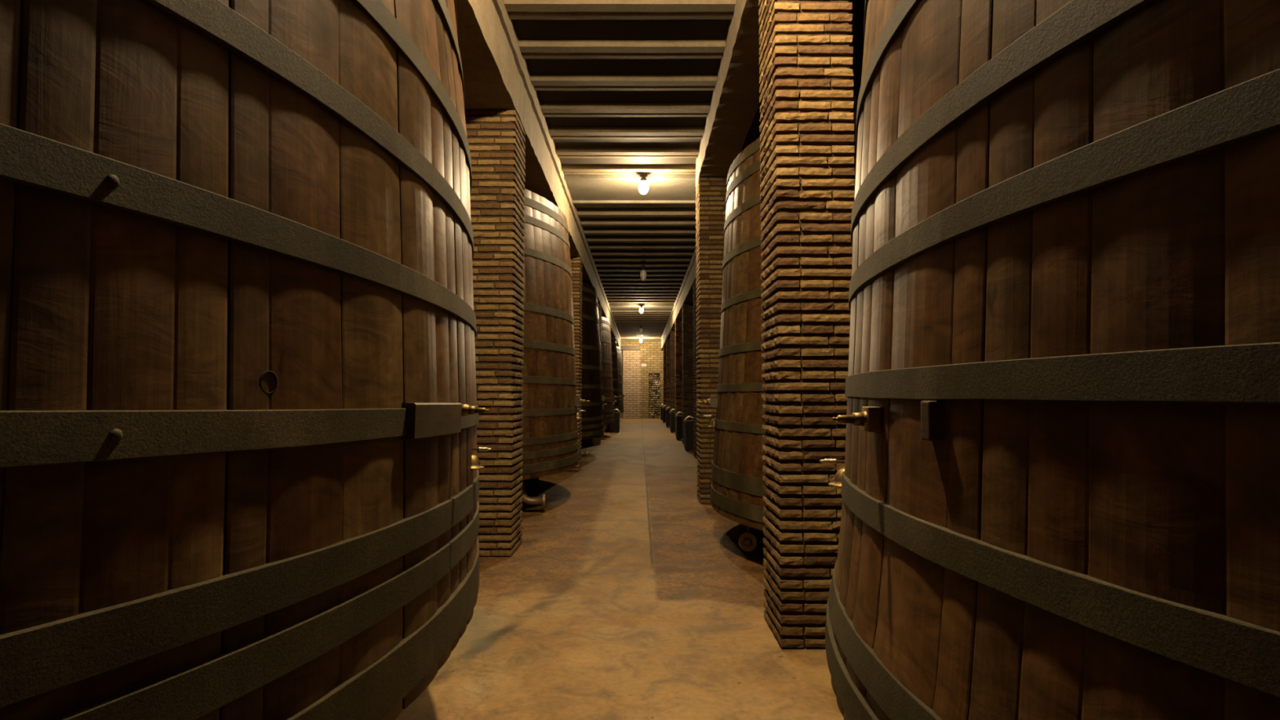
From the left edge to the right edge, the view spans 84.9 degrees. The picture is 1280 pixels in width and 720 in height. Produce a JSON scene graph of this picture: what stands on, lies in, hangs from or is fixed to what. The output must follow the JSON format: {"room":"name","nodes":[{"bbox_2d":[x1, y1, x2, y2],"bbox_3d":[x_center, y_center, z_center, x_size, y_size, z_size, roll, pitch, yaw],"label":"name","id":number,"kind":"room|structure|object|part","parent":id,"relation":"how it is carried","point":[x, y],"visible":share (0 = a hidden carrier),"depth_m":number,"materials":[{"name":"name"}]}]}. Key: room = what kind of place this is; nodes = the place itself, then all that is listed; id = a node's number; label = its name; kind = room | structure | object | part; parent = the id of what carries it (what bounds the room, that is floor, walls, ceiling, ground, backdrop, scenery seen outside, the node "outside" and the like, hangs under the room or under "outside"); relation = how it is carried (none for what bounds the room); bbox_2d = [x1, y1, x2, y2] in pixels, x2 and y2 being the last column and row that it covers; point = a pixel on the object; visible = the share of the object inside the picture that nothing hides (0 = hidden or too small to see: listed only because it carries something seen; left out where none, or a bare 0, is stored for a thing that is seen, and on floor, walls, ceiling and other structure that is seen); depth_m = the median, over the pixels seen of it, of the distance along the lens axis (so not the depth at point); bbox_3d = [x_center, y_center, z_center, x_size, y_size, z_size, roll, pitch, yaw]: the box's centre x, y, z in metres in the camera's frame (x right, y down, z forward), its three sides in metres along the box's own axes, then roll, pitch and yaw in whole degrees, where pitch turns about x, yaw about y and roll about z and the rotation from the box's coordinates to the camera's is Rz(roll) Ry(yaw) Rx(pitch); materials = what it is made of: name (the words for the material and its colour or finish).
{"room":"wine cellar","nodes":[
{"label":"wine cellar","id":0,"kind":"room"},
{"bbox_2d":[395,417,844,719],"bbox_3d":[-0.500,2.323,16.907,13.800,0.200,48.000,0,-3,0],"label":"floor","id":1,"kind":"structure","parent":0,"point":[626,596],"depth_m":4.45,"materials":[{"name":"concrete"}]},
{"bbox_2d":[0,0,491,719],"bbox_3d":[-3.715,-0.321,1.895,6.417,3.767,6.420,1,-3,-23],"label":"wine vat","id":2,"kind":"object","parent":1,"relation":"on","point":[239,411],"visible":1,"depth_m":1.08,"materials":[{"name":"brown wood"}]},
{"bbox_2d":[461,404,488,416],"bbox_3d":[-0.470,0.143,1.992,0.079,0.034,0.034,1,-3,0],"label":"tap","id":3,"kind":"object","parent":2,"relation":"on","point":[467,410],"depth_m":1.98,"materials":[{"name":"gold metal"}]},
{"bbox_2d":[464,109,525,556],"bbox_3d":[-1.401,-0.253,6.380,0.611,3.925,0.570,0,-3,0],"label":"brick pillar","id":4,"kind":"structure","parent":1,"relation":"on","point":[496,140],"depth_m":6.14,"materials":[{"name":"brown brick"}]},
{"bbox_2d":[455,0,621,349],"bbox_3d":[-1.393,-2.030,16.743,0.625,0.641,47.150,0,-3,0],"label":"concrete beam","id":5,"kind":"structure","parent":4,"relation":"on","point":[496,75],"depth_m":6.18,"materials":[{"name":"paint"}]},
{"bbox_2d":[520,188,590,507],"bbox_3d":[-3.769,-0.050,9.514,6.150,3.817,6.009,0,-3,0],"label":"wine vat","id":6,"kind":"object","parent":1,"relation":"on","point":[550,443],"visible":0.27,"depth_m":8.45,"materials":[{"name":"brown wood"}]},
{"bbox_2d":[580,399,590,403],"bbox_3d":[-0.768,0.571,9.694,0.158,0.067,0.070,0,-3,0],"label":"tap","id":7,"kind":"object","parent":6,"relation":"on","point":[582,401],"depth_m":9.68,"materials":[{"name":"gold metal"}]},
{"bbox_2d":[566,256,582,471],"bbox_3d":[-1.401,0.070,13.042,0.611,3.925,0.570,0,-3,0],"label":"brick pillar","id":8,"kind":"structure","parent":1,"relation":"on","point":[575,261],"depth_m":12.84,"materials":[{"name":"brown brick"}]},
{"bbox_2d":[580,303,601,444],"bbox_3d":[-1.401,0.393,19.684,0.611,3.925,0.570,0,-3,0],"label":"brick pillar","id":9,"kind":"structure","parent":1,"relation":"on","point":[597,441],"depth_m":19.40,"materials":[{"name":"brown brick"}]},
{"bbox_2d":[580,281,609,456],"bbox_3d":[-3.769,0.272,16.156,6.150,3.817,6.009,0,-3,0],"label":"wine vat","id":10,"kind":"object","parent":1,"relation":"on","point":[592,423],"visible":0.2,"depth_m":15.23,"materials":[{"name":"brown wood"}]},
{"bbox_2d":[603,326,611,431],"bbox_3d":[-1.401,0.716,26.326,0.611,3.925,0.570,0,-3,0],"label":"brick pillar","id":11,"kind":"structure","parent":1,"relation":"on","point":[606,428],"depth_m":25.97,"materials":[{"name":"brown brick"}]},
{"bbox_2d":[600,316,618,437],"bbox_3d":[-3.769,0.595,22.798,6.150,3.817,6.009,0,-3,0],"label":"wine vat","id":12,"kind":"object","parent":1,"relation":"on","point":[606,362],"visible":0.16,"depth_m":21.98,"materials":[{"name":"brown wood"}]},
{"bbox_2d":[609,408,620,432],"bbox_3d":[-0.894,2.208,25.523,0.392,0.865,0.600,0,-3,0],"label":"trash can","id":13,"kind":"object","parent":1,"relation":"on","point":[615,427],"visible":0.77,"depth_m":25.22,"materials":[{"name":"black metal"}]},
{"bbox_2d":[610,334,623,417],"bbox_3d":[-3.769,0.918,29.440,6.150,3.817,6.009,0,-3,0],"label":"wine vat","id":14,"kind":"object","parent":1,"relation":"on","point":[614,345],"visible":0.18,"depth_m":28.75,"materials":[{"name":"brown wood"}]},
{"bbox_2d":[617,346,625,413],"bbox_3d":[-3.769,1.255,36.382,6.150,3.817,6.009,0,-3,0],"label":"wine vat","id":15,"kind":"object","parent":1,"relation":"on","point":[619,350],"visible":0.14,"depth_m":35.73,"materials":[{"name":"brown wood"}]},
{"bbox_2d":[659,404,662,420],"bbox_3d":[1.254,2.791,37.509,0.392,0.865,0.600,0,-3,0],"label":"trash can","id":16,"kind":"object","parent":1,"relation":"on","point":[660,406],"visible":0.48,"depth_m":37.22,"materials":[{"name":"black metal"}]},
{"bbox_3d":[1.280,2.863,37.505,0.340,0.720,0.600,0,-3,0],"label":"casing","id":17,"kind":"part","parent":16,"relation":"part of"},
{"bbox_2d":[662,404,666,422],"bbox_3d":[1.254,2.626,34.113,0.392,0.865,0.600,0,-3,0],"label":"trash can","id":18,"kind":"object","parent":1,"relation":"on","point":[663,407],"visible":0.55,"depth_m":33.82,"materials":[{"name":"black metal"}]},
{"bbox_3d":[1.280,2.698,34.109,0.340,0.720,0.600,0,-3,0],"label":"casing","id":19,"kind":"part","parent":18,"relation":"part of","materials":[{"name":"black plastic"}]},
{"bbox_2d":[662,344,666,407],"bbox_3d":[1.450,1.188,36.059,0.514,3.925,0.562,0,-3,0],"label":"brick pillar","id":20,"kind":"structure","parent":1,"relation":"on","point":[664,397],"depth_m":35.83,"materials":[{"name":"brown brick"}]},
{"bbox_2d":[665,406,670,426],"bbox_3d":[1.254,2.417,29.818,0.392,0.865,0.600,0,-3,0],"label":"trash can","id":21,"kind":"object","parent":1,"relation":"on","point":[668,415],"visible":0.56,"depth_m":29.52,"materials":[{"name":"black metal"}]},
{"bbox_2d":[666,338,670,408],"bbox_3d":[1.450,0.989,31.964,0.514,3.925,0.562,0,-3,0],"label":"brick pillar","id":22,"kind":"structure","parent":1,"relation":"on","point":[668,341],"depth_m":31.73,"materials":[{"name":"brown brick"}]},
{"bbox_2d":[669,329,675,412],"bbox_3d":[1.450,0.790,27.869,0.514,3.925,0.562,0,-3,0],"label":"brick pillar","id":23,"kind":"structure","parent":1,"relation":"on","point":[672,335],"depth_m":27.63,"materials":[{"name":"brown brick"}]},
{"bbox_2d":[669,408,675,432],"bbox_3d":[1.254,2.208,25.523,0.392,0.865,0.600,0,-3,0],"label":"trash can","id":24,"kind":"object","parent":1,"relation":"on","point":[673,420],"visible":0.62,"depth_m":25.23,"materials":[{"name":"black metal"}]},
{"bbox_2d":[674,411,683,439],"bbox_3d":[1.254,2.010,21.428,0.392,0.865,0.600,0,-3,0],"label":"trash can","id":25,"kind":"object","parent":1,"relation":"on","point":[679,420],"visible":0.66,"depth_m":21.13,"materials":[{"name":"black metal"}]},
{"bbox_3d":[1.280,2.082,21.424,0.340,0.720,0.600,0,-3,0],"label":"casing","id":26,"kind":"part","parent":25,"relation":"part of","materials":[{"name":"black plastic"}]},
{"bbox_2d":[675,319,683,435],"bbox_3d":[1.450,0.592,23.774,0.514,3.925,0.562,0,-3,0],"label":"brick pillar","id":27,"kind":"structure","parent":1,"relation":"on","point":[678,322],"depth_m":23.54,"materials":[{"name":"brown brick"}]},
{"bbox_2d":[681,303,693,444],"bbox_3d":[1.450,0.393,19.679,0.514,3.925,0.562,0,-3,0],"label":"brick pillar","id":28,"kind":"structure","parent":1,"relation":"on","point":[687,308],"depth_m":19.44,"materials":[{"name":"brown brick"}]},
{"bbox_2d":[683,415,693,451],"bbox_3d":[1.254,1.811,17.333,0.392,0.865,0.600,0,-3,0],"label":"trash can","id":29,"kind":"object","parent":1,"relation":"on","point":[688,424],"visible":0.66,"depth_m":17.04,"materials":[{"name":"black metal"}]},
{"bbox_2d":[693,279,697,458],"bbox_3d":[1.450,0.194,15.584,0.514,3.925,0.562,0,-3,0],"label":"brick pillar","id":30,"kind":"structure","parent":1,"relation":"on","point":[695,360],"depth_m":15.40,"materials":[{"name":"brown brick"}]},
{"bbox_2d":[660,247,697,350],"bbox_3d":[1.495,-1.631,24.953,0.620,0.641,30.710,0,-3,0],"label":"concrete beam","id":31,"kind":"structure","parent":30,"relation":"on","point":[685,295],"depth_m":19.53,"materials":[{"name":"paint"}]},
{"bbox_2d":[695,177,727,503],"bbox_3d":[0.990,-0.265,9.289,0.462,4.230,0.562,0,-3,0],"label":"brick pillar","id":32,"kind":"structure","parent":1,"relation":"on","point":[711,192],"depth_m":9.06,"materials":[{"name":"brown brick"}]},
{"bbox_2d":[695,95,858,551],"bbox_3d":[2.993,-0.061,6.611,4.890,3.557,4.755,0,-3,0],"label":"wine vat","id":33,"kind":"object","parent":1,"relation":"on","point":[737,485],"visible":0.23,"depth_m":5.95,"materials":[{"name":"brown wood"}]},
{"bbox_2d":[695,398,710,405],"bbox_3d":[0.623,0.410,6.796,0.159,0.067,0.070,0,-3,0],"label":"tap","id":34,"kind":"object","parent":33,"relation":"on","point":[707,402],"depth_m":6.78,"materials":[{"name":"gold metal"}]},
{"bbox_2d":[758,0,854,648],"bbox_3d":[0.994,-0.511,4.210,0.461,4.230,0.559,0,-3,0],"label":"brick pillar","id":35,"kind":"structure","parent":1,"relation":"on","point":[806,61],"depth_m":3.96,"materials":[{"name":"brown brick"}]},
{"bbox_2d":[695,0,760,187],"bbox_3d":[0.968,-2.927,1.409,0.415,0.336,16.430,0,-3,0],"label":"concrete beam","id":36,"kind":"structure","parent":35,"relation":"on","point":[735,102],"depth_m":6.75,"materials":[{"name":"paint"}]},
{"bbox_2d":[819,0,1279,719],"bbox_3d":[2.910,-0.322,1.417,4.928,3.580,4.928,2,-3,-36],"label":"wine vat","id":37,"kind":"object","parent":1,"relation":"on","point":[1059,480],"visible":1,"depth_m":0.93,"materials":[{"name":"wood"},{"name":"iron"},{"name":"brass"}]},
{"bbox_2d":[831,406,882,431],"bbox_3d":[0.472,0.129,1.530,0.101,0.054,0.055,0,-3,0],"label":"tap","id":38,"kind":"object","parent":37,"relation":"on","point":[870,419],"depth_m":1.52,"materials":[{"name":"gold metal"}]},
{"bbox_2d":[619,340,663,418],"bbox_3d":[-0.500,1.086,40.495,13.800,4.560,0.500,0,-3,0],"label":"wall","id":39,"kind":"structure","parent":0,"point":[651,353],"depth_m":40.28,"materials":[{"name":"brick"}]},
{"bbox_2d":[621,346,639,350],"bbox_3d":[-0.550,-0.693,40.261,1.060,0.230,0.140,0,-3,0],"label":"lintel","id":40,"kind":"object","parent":39,"relation":"attached to","point":[623,348],"visible":0.99,"depth_m":40.19,"materials":[{"name":"brown wood"}]},
{"bbox_2d":[622,350,640,418],"bbox_3d":[-0.475,1.391,40.180,1.010,3.920,0.100,0,-3,0],"label":"doorway","id":41,"kind":"structure","parent":39,"relation":"in","point":[631,358],"depth_m":40.13,"materials":[{"name":"brick"}]},
{"bbox_2d":[648,373,660,418],"bbox_3d":[0.825,2.053,40.411,0.650,2.620,0.374,0,-3,0],"label":"rubble infill","id":42,"kind":"object","parent":39,"relation":"attached to","point":[654,378],"visible":1,"depth_m":40.29,"materials":[{"name":"stone"}]},
{"bbox_2d":[511,0,865,316],"bbox_3d":[-0.500,-2.452,17.139,13.800,0.238,48.000,0,-3,0],"label":"ceiling","id":43,"kind":"structure","parent":0,"point":[526,29],"depth_m":7.37,"materials":[{"name":"brown wood"}]},
{"bbox_2d":[503,0,736,19],"bbox_3d":[-0.160,-2.858,5.705,1.848,0.057,0.283,0,-3,0],"label":"joist","id":44,"kind":"object","parent":43,"relation":"attached to","point":[517,9],"visible":1,"depth_m":5.65,"materials":[{"name":"brown wood"}]},
{"bbox_2d":[518,40,725,58],"bbox_3d":[-0.160,-2.825,6.390,1.848,0.057,0.283,0,-3,0],"label":"joist","id":45,"kind":"object","parent":43,"relation":"attached to","point":[531,49],"visible":1,"depth_m":6.30,"materials":[{"name":"brown wood"}]},
{"bbox_2d":[530,74,716,90],"bbox_3d":[-0.160,-2.791,7.074,1.848,0.057,0.283,0,-3,0],"label":"joist","id":46,"kind":"object","parent":43,"relation":"attached to","point":[540,82],"visible":1,"depth_m":6.99,"materials":[{"name":"brown wood"}]},
{"bbox_2d":[540,103,710,117],"bbox_3d":[-0.160,-2.758,7.758,1.848,0.057,0.283,0,-3,0],"label":"joist","id":47,"kind":"object","parent":43,"relation":"attached to","point":[579,110],"visible":1,"depth_m":7.66,"materials":[{"name":"brown wood"}]},
{"bbox_2d":[548,127,704,139],"bbox_3d":[-0.160,-2.725,8.442,1.848,0.057,0.283,0,-3,0],"label":"joist","id":48,"kind":"object","parent":43,"relation":"attached to","point":[576,133],"visible":1,"depth_m":8.35,"materials":[{"name":"brown wood"}]},
{"bbox_2d":[555,147,699,158],"bbox_3d":[-0.160,-2.692,9.126,1.848,0.057,0.283,0,-3,0],"label":"joist","id":49,"kind":"object","parent":43,"relation":"attached to","point":[573,153],"visible":1,"depth_m":9.03,"materials":[{"name":"brown wood"}]},
{"bbox_2d":[561,164,696,174],"bbox_3d":[0.052,-2.659,9.811,2.273,0.057,0.283,0,-3,0],"label":"joist","id":50,"kind":"object","parent":43,"relation":"attached to","point":[566,169],"visible":0.81,"depth_m":9.69,"materials":[{"name":"brown wood"}]},
{"bbox_2d":[638,173,648,194],"bbox_3d":[0.050,-2.481,9.882,0.152,0.285,0.152,0,-3,0],"label":"ceiling lamp","id":51,"kind":"object","parent":50,"relation":"hanging from","point":[643,187],"visible":1,"depth_m":9.84,"materials":[{"name":"white glass"}]},
{"bbox_3d":[0.050,-2.424,9.879,0.136,0.171,0.140,0,-3,0],"label":"bulb","id":52,"kind":"part","parent":51,"relation":"part of","materials":[{"name":"white glass"}]},
{"bbox_2d":[564,173,696,204],"bbox_3d":[0.052,-2.597,10.639,2.273,0.100,1.300,0,-3,0],"label":"cross beam","id":53,"kind":"structure","parent":43,"relation":"attached to","point":[605,188],"depth_m":10.60,"materials":[{"name":"beige wood"}]},
{"bbox_2d":[573,204,696,207],"bbox_3d":[0.052,-2.573,11.579,2.273,0.057,0.283,0,-3,0],"label":"joist","id":54,"kind":"object","parent":43,"relation":"attached to","point":[575,205],"visible":0.53,"depth_m":11.59,"materials":[{"name":"brown wood"}]},
{"bbox_2d":[577,211,696,217],"bbox_3d":[0.052,-2.539,12.263,2.273,0.057,0.283,0,-3,0],"label":"joist","id":55,"kind":"object","parent":43,"relation":"attached to","point":[580,214],"visible":0.89,"depth_m":12.13,"materials":[{"name":"brown wood"}]},
{"bbox_2d":[580,221,696,226],"bbox_3d":[0.052,-2.506,12.947,2.273,0.057,0.283,0,-3,0],"label":"joist","id":56,"kind":"object","parent":43,"relation":"attached to","point":[584,224],"visible":0.92,"depth_m":12.82,"materials":[{"name":"brown wood"}]},
{"bbox_2d":[583,230,696,235],"bbox_3d":[0.052,-2.473,13.631,2.273,0.057,0.283,0,-3,0],"label":"joist","id":57,"kind":"object","parent":43,"relation":"attached to","point":[585,232],"visible":0.91,"depth_m":13.50,"materials":[{"name":"brown wood"}]},
{"bbox_2d":[620,337,661,340],"bbox_3d":[0.052,-1.185,39.704,2.273,0.100,1.200,0,-3,0],"label":"cross beam","id":58,"kind":"structure","parent":43,"relation":"attached to","point":[622,339],"depth_m":39.63,"materials":[{"name":"brown wood"}]},
{"bbox_2d":[619,334,662,336],"bbox_3d":[0.052,-1.310,37.578,2.273,0.057,0.283,0,-3,0],"label":"joist","id":59,"kind":"object","parent":43,"relation":"attached to","point":[620,335],"visible":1,"depth_m":37.45,"materials":[{"name":"brown wood"}]},
{"bbox_2d":[617,330,663,331],"bbox_3d":[0.052,-1.443,34.841,2.273,0.057,0.283,0,-3,0],"label":"joist","id":60,"kind":"object","parent":43,"relation":"attached to","point":[618,331],"visible":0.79,"depth_m":34.70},
{"bbox_2d":[618,333,662,333],"bbox_3d":[0.052,-1.376,36.209,2.273,0.057,0.283,0,-3,0],"label":"joist","id":61,"kind":"object","parent":43,"relation":"attached to","point":[619,333],"visible":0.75,"depth_m":36.08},
{"bbox_2d":[620,337,661,337],"bbox_3d":[0.052,-1.243,38.946,2.273,0.057,0.283,0,-3,0],"label":"joist","id":62,"kind":"object","parent":43,"relation":"attached to","point":[620,337],"visible":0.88,"depth_m":38.81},
{"bbox_2d":[586,237,696,243],"bbox_3d":[0.052,-2.440,14.315,2.273,0.057,0.283,0,-3,0],"label":"joist","id":63,"kind":"object","parent":43,"relation":"attached to","point":[606,240],"visible":0.98,"depth_m":14.19,"materials":[{"name":"brown wood"}]},
{"bbox_2d":[613,316,669,318],"bbox_3d":[0.052,-1.742,28.683,2.273,0.057,0.283,0,-3,0],"label":"joist","id":64,"kind":"object","parent":43,"relation":"attached to","point":[613,317],"visible":0.98,"depth_m":28.55,"materials":[{"name":"brown wood"}]},
{"bbox_2d":[613,318,668,319],"bbox_3d":[0.052,-1.709,29.367,2.273,0.057,0.283,0,-3,0],"label":"joist","id":65,"kind":"object","parent":43,"relation":"attached to","point":[614,318],"visible":0.97,"depth_m":29.23,"materials":[{"name":"brown wood"}]},
{"bbox_2d":[614,320,667,321],"bbox_3d":[0.052,-1.675,30.052,2.273,0.057,0.283,0,-3,0],"label":"joist","id":66,"kind":"object","parent":43,"relation":"attached to","point":[615,320],"visible":0.93,"depth_m":29.92,"materials":[{"name":"brown wood"}]},
{"bbox_2d":[615,321,666,323],"bbox_3d":[0.052,-1.642,30.736,2.273,0.057,0.283,0,-3,0],"label":"joist","id":67,"kind":"object","parent":43,"relation":"attached to","point":[615,322],"visible":0.94,"depth_m":30.60,"materials":[{"name":"brown wood"}]},
{"bbox_2d":[615,323,666,324],"bbox_3d":[0.052,-1.609,31.420,2.273,0.057,0.283,0,-3,0],"label":"joist","id":68,"kind":"object","parent":43,"relation":"attached to","point":[615,323],"visible":0.97,"depth_m":31.29,"materials":[{"name":"brown wood"}]},
{"bbox_2d":[616,324,666,326],"bbox_3d":[0.052,-1.576,32.104,2.273,0.057,0.283,0,-3,0],"label":"joist","id":69,"kind":"object","parent":43,"relation":"attached to","point":[616,325],"visible":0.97,"depth_m":31.96,"materials":[{"name":"brown wood"}]},
{"bbox_2d":[639,325,643,334],"bbox_3d":[0.050,-1.361,32.024,0.195,0.384,0.171,0,-3,0],"label":"ceiling lamp","id":70,"kind":"object","parent":69,"relation":"hanging from","point":[641,329],"visible":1,"depth_m":31.97,"materials":[{"name":"white glass"}]},
{"bbox_2d":[617,327,665,328],"bbox_3d":[0.052,-1.509,33.473,2.273,0.057,0.283,0,-3,0],"label":"joist","id":71,"kind":"object","parent":43,"relation":"attached to","point":[617,327],"visible":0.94,"depth_m":33.33,"materials":[{"name":"brown wood"}]},
{"bbox_2d":[617,328,664,330],"bbox_3d":[0.052,-1.476,34.157,2.273,0.057,0.283,0,-3,0],"label":"joist","id":72,"kind":"object","parent":43,"relation":"attached to","point":[618,329],"visible":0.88,"depth_m":34.09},
{"bbox_2d":[618,331,663,333],"bbox_3d":[0.052,-1.409,35.525,2.273,0.057,0.283,0,-3,0],"label":"joist","id":73,"kind":"object","parent":43,"relation":"attached to","point":[619,331],"visible":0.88,"depth_m":35.45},
{"bbox_2d":[611,311,671,312],"bbox_3d":[0.052,-1.841,26.631,2.273,0.057,0.283,0,-3,0],"label":"joist","id":74,"kind":"object","parent":43,"relation":"attached to","point":[611,312],"visible":0.32,"depth_m":26.70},
{"bbox_2d":[617,326,665,327],"bbox_3d":[0.052,-1.542,32.788,2.273,0.057,0.283,0,-3,0],"label":"joist","id":75,"kind":"object","parent":43,"relation":"attached to","point":[617,326],"visible":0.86,"depth_m":32.65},
{"bbox_2d":[619,333,662,334],"bbox_3d":[0.052,-1.343,36.894,2.273,0.057,0.283,0,-3,0],"label":"joist","id":76,"kind":"object","parent":43,"relation":"attached to","point":[620,334],"visible":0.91,"depth_m":36.75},
{"bbox_2d":[620,336,662,337],"bbox_3d":[0.052,-1.276,38.262,2.273,0.057,0.283,0,-3,0],"label":"joist","id":77,"kind":"object","parent":43,"relation":"attached to","point":[620,336],"visible":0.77,"depth_m":38.13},
{"bbox_2d":[608,303,674,311],"bbox_3d":[0.052,-1.885,25.296,2.273,0.100,1.650,0,-3,0],"label":"cross beam","id":78,"kind":"structure","parent":43,"relation":"attached to","point":[614,307],"depth_m":25.07,"materials":[{"name":"beige wood"}]},
{"bbox_2d":[639,304,643,313],"bbox_3d":[0.050,-1.775,24.415,0.152,0.285,0.152,0,-3,0],"label":"ceiling lamp","id":79,"kind":"object","parent":78,"relation":"attached to","point":[641,308],"visible":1,"depth_m":24.38,"materials":[{"name":"white glass"}]},
{"bbox_2d":[602,284,680,288],"bbox_3d":[0.052,-2.141,20.473,2.273,0.057,0.283,0,-3,0],"label":"joist","id":80,"kind":"object","parent":43,"relation":"attached to","point":[603,286],"visible":1,"depth_m":20.34,"materials":[{"name":"brown wood"}]},
{"bbox_2d":[605,294,677,297],"bbox_3d":[0.052,-2.041,22.526,2.273,0.057,0.283,0,-3,0],"label":"joist","id":81,"kind":"object","parent":43,"relation":"attached to","point":[606,295],"visible":1,"depth_m":22.39,"materials":[{"name":"brown wood"}]},
{"bbox_2d":[604,292,678,294],"bbox_3d":[0.052,-2.074,21.841,2.273,0.057,0.283,0,-3,0],"label":"joist","id":82,"kind":"object","parent":43,"relation":"attached to","point":[606,293],"visible":1,"depth_m":21.71,"materials":[{"name":"brown wood"}]},
{"bbox_2d":[607,297,675,300],"bbox_3d":[0.052,-2.008,23.210,2.273,0.057,0.283,0,-3,0],"label":"joist","id":83,"kind":"object","parent":43,"relation":"attached to","point":[608,299],"visible":1,"depth_m":23.07,"materials":[{"name":"brown wood"}]},
{"bbox_2d":[608,300,675,302],"bbox_3d":[0.052,-1.974,23.894,2.273,0.057,0.283,0,-3,0],"label":"joist","id":84,"kind":"object","parent":43,"relation":"attached to","point":[609,301],"visible":1,"depth_m":23.75,"materials":[{"name":"brown wood"}]},
{"bbox_2d":[613,314,670,316],"bbox_3d":[0.052,-1.775,27.999,2.273,0.057,0.283,0,-3,0],"label":"joist","id":85,"kind":"object","parent":43,"relation":"attached to","point":[614,315],"visible":0.99,"depth_m":27.86,"materials":[{"name":"brown wood"}]},
{"bbox_2d":[612,312,671,314],"bbox_3d":[0.052,-1.808,27.315,2.273,0.057,0.283,0,-3,0],"label":"joist","id":86,"kind":"object","parent":43,"relation":"attached to","point":[612,313],"visible":0.95,"depth_m":27.19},
{"bbox_2d":[595,262,688,266],"bbox_3d":[0.052,-2.307,17.052,2.273,0.057,0.283,0,-3,0],"label":"joist","id":87,"kind":"object","parent":43,"relation":"attached to","point":[597,264],"visible":0.98,"depth_m":16.92,"materials":[{"name":"brown wood"}]},
{"bbox_2d":[639,265,647,281],"bbox_3d":[0.080,-2.092,16.971,0.195,0.384,0.171,0,-3,0],"label":"ceiling lamp","id":88,"kind":"object","parent":87,"relation":"hanging from","point":[643,273],"visible":1,"depth_m":16.92,"materials":[{"name":"white glass"}]},
{"bbox_3d":[0.080,-2.044,16.969,0.166,0.260,0.170,0,-3,0],"label":"lamp shade","id":89,"kind":"part","parent":88,"relation":"part of","materials":[{"name":"brown"}]},
{"bbox_2d":[596,267,687,271],"bbox_3d":[0.052,-2.273,17.736,2.273,0.057,0.283,0,-3,0],"label":"joist","id":90,"kind":"object","parent":43,"relation":"attached to","point":[598,269],"visible":0.94,"depth_m":17.60,"materials":[{"name":"brown wood"}]},
{"bbox_2d":[598,272,685,275],"bbox_3d":[0.052,-2.240,18.420,2.273,0.057,0.283,0,-3,0],"label":"joist","id":91,"kind":"object","parent":43,"relation":"attached to","point":[599,273],"visible":0.91,"depth_m":18.28,"materials":[{"name":"brown wood"}]},
{"bbox_2d":[600,277,684,280],"bbox_3d":[0.052,-2.207,19.105,2.273,0.057,0.283,0,-3,0],"label":"joist","id":92,"kind":"object","parent":43,"relation":"attached to","point":[601,278],"visible":0.94,"depth_m":18.97,"materials":[{"name":"brown wood"}]},
{"bbox_2d":[601,281,682,284],"bbox_3d":[0.052,-2.174,19.789,2.273,0.057,0.283,0,-3,0],"label":"joist","id":93,"kind":"object","parent":43,"relation":"attached to","point":[602,282],"visible":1,"depth_m":19.66,"materials":[{"name":"brown wood"}]},
{"bbox_2d":[604,288,679,291],"bbox_3d":[0.052,-2.107,21.157,2.273,0.057,0.283,0,-3,0],"label":"joist","id":94,"kind":"object","parent":43,"relation":"attached to","point":[605,290],"visible":1,"depth_m":21.03,"materials":[{"name":"brown wood"}]},
{"bbox_2d":[591,251,693,256],"bbox_3d":[0.052,-2.373,15.684,2.273,0.057,0.283,0,-3,0],"label":"joist","id":95,"kind":"object","parent":43,"relation":"attached to","point":[593,253],"visible":1,"depth_m":15.55,"materials":[{"name":"brown wood"}]},
{"bbox_2d":[593,257,691,262],"bbox_3d":[0.052,-2.340,16.368,2.273,0.057,0.283,0,-3,0],"label":"joist","id":96,"kind":"object","parent":43,"relation":"attached to","point":[595,259],"visible":1,"depth_m":16.23,"materials":[{"name":"brown wood"}]},
{"bbox_2d":[589,244,696,249],"bbox_3d":[0.052,-2.406,14.999,2.273,0.057,0.283,0,-3,0],"label":"joist","id":97,"kind":"object","parent":43,"relation":"attached to","point":[591,246],"visible":0.98,"depth_m":14.88,"materials":[{"name":"brown wood"}]}
]}

